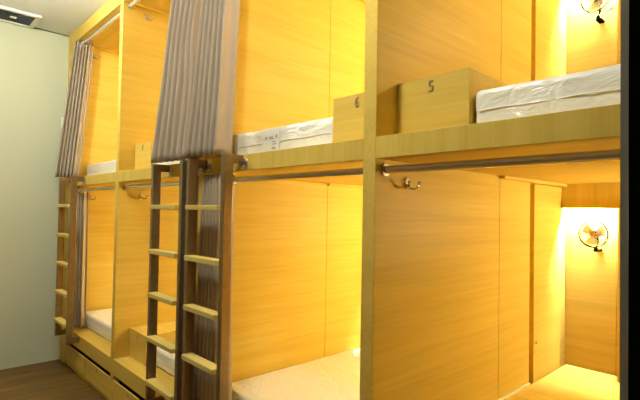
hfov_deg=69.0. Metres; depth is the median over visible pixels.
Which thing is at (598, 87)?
mattress
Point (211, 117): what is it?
curtain
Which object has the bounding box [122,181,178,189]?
curtain rod
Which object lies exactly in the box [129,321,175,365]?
storage box
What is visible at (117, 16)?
curtain rod
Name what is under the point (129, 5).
curtain rod
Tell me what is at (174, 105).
curtain
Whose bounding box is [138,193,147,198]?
coat hook
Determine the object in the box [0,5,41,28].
ceiling vent
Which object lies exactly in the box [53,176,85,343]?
ladder
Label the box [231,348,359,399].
mattress
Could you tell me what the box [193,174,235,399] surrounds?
curtain
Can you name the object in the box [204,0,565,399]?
bunk bed
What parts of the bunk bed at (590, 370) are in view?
panel, foot panel, foot panel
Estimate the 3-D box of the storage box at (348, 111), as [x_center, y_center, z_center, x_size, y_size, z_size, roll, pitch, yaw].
[0.341,-0.329,2.117,0.519,0.217,0.287,2,-2,-43]
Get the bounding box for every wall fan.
[578,220,609,251]
[580,0,612,23]
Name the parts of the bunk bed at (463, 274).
panel, locker door, locker door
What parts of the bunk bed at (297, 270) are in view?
drawer, rail, panel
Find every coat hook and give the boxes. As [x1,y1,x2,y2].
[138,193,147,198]
[144,14,153,20]
[405,176,420,189]
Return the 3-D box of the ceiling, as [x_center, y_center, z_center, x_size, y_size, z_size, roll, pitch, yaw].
[-0.290,-1.711,2.203,4.212,0.072,6.864,2,-2,-43]
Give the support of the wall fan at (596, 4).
attached to the bunk bed at (590, 370)
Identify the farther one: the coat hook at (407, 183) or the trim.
the trim
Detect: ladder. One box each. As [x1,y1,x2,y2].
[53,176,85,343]
[145,160,202,399]
[181,153,247,399]
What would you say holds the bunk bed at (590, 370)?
on the floor
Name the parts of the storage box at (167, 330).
lid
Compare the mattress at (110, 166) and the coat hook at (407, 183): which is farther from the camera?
the mattress at (110, 166)
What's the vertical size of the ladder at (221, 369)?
1.485 m
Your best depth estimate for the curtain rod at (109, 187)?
4.04 m
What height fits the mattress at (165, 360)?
0.136 m
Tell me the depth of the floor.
3.97 m
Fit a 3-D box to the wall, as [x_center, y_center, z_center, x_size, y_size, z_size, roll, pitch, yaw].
[-2.637,-0.039,4.647,4.212,3.240,0.072,2,-2,-43]
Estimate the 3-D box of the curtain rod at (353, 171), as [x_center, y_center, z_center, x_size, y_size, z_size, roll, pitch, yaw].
[-0.209,-0.109,2.224,0.046,0.045,1.201,2,-2,-43]
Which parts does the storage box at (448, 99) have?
lid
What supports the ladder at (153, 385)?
attached to the bunk bed at (297, 270)
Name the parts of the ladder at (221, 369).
rail, rail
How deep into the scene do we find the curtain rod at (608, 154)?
1.38 m
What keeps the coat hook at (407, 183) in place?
attached to the bunk bed at (463, 274)
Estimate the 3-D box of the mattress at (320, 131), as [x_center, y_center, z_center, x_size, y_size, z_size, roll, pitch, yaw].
[0.182,-0.285,2.786,1.183,0.154,0.899,2,-2,-43]
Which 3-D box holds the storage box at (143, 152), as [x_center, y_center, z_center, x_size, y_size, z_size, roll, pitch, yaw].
[-1.172,-0.318,3.737,0.519,0.217,0.304,2,-2,-43]
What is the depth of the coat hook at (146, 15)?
3.74 m
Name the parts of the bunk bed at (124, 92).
drawer, rail, panel, rail, drawer, panel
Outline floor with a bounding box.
[0,359,105,399]
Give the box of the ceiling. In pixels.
[0,0,107,35]
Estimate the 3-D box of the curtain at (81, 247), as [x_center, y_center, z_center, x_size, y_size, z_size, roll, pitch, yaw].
[-2.320,0.540,4.460,0.210,1.336,0.103,0,-2,28]
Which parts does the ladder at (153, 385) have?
rail, rail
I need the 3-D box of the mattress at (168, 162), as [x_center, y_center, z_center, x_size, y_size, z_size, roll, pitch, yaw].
[-0.493,-0.273,3.510,1.180,0.141,0.930,2,-2,-43]
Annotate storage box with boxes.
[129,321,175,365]
[134,142,153,168]
[333,92,363,142]
[397,68,507,133]
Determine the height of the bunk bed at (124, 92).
3.239 m
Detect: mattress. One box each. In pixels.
[86,308,111,341]
[87,160,115,175]
[154,159,186,164]
[156,347,174,376]
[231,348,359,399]
[233,117,332,154]
[476,64,619,122]
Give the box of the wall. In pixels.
[0,21,68,369]
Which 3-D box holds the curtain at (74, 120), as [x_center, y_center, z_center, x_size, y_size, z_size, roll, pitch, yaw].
[-2.385,-0.878,4.508,0.326,1.324,0.162,1,-1,18]
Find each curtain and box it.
[55,40,92,176]
[73,187,88,327]
[151,0,200,162]
[185,0,240,157]
[192,176,198,399]
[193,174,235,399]
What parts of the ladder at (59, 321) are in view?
rail, rail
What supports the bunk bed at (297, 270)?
on the floor
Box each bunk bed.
[59,0,178,399]
[113,0,365,399]
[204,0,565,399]
[376,0,620,399]
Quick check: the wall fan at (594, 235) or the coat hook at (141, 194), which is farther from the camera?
the coat hook at (141, 194)
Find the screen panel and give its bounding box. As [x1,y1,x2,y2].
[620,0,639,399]
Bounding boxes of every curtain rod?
[80,186,115,191]
[83,11,120,44]
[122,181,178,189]
[127,0,140,8]
[233,168,362,182]
[381,149,619,175]
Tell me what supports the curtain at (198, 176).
on the bunk bed at (297, 270)
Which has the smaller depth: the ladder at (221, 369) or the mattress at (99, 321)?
the ladder at (221, 369)
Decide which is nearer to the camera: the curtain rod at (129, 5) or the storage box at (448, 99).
the storage box at (448, 99)
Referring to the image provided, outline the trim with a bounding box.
[34,27,68,36]

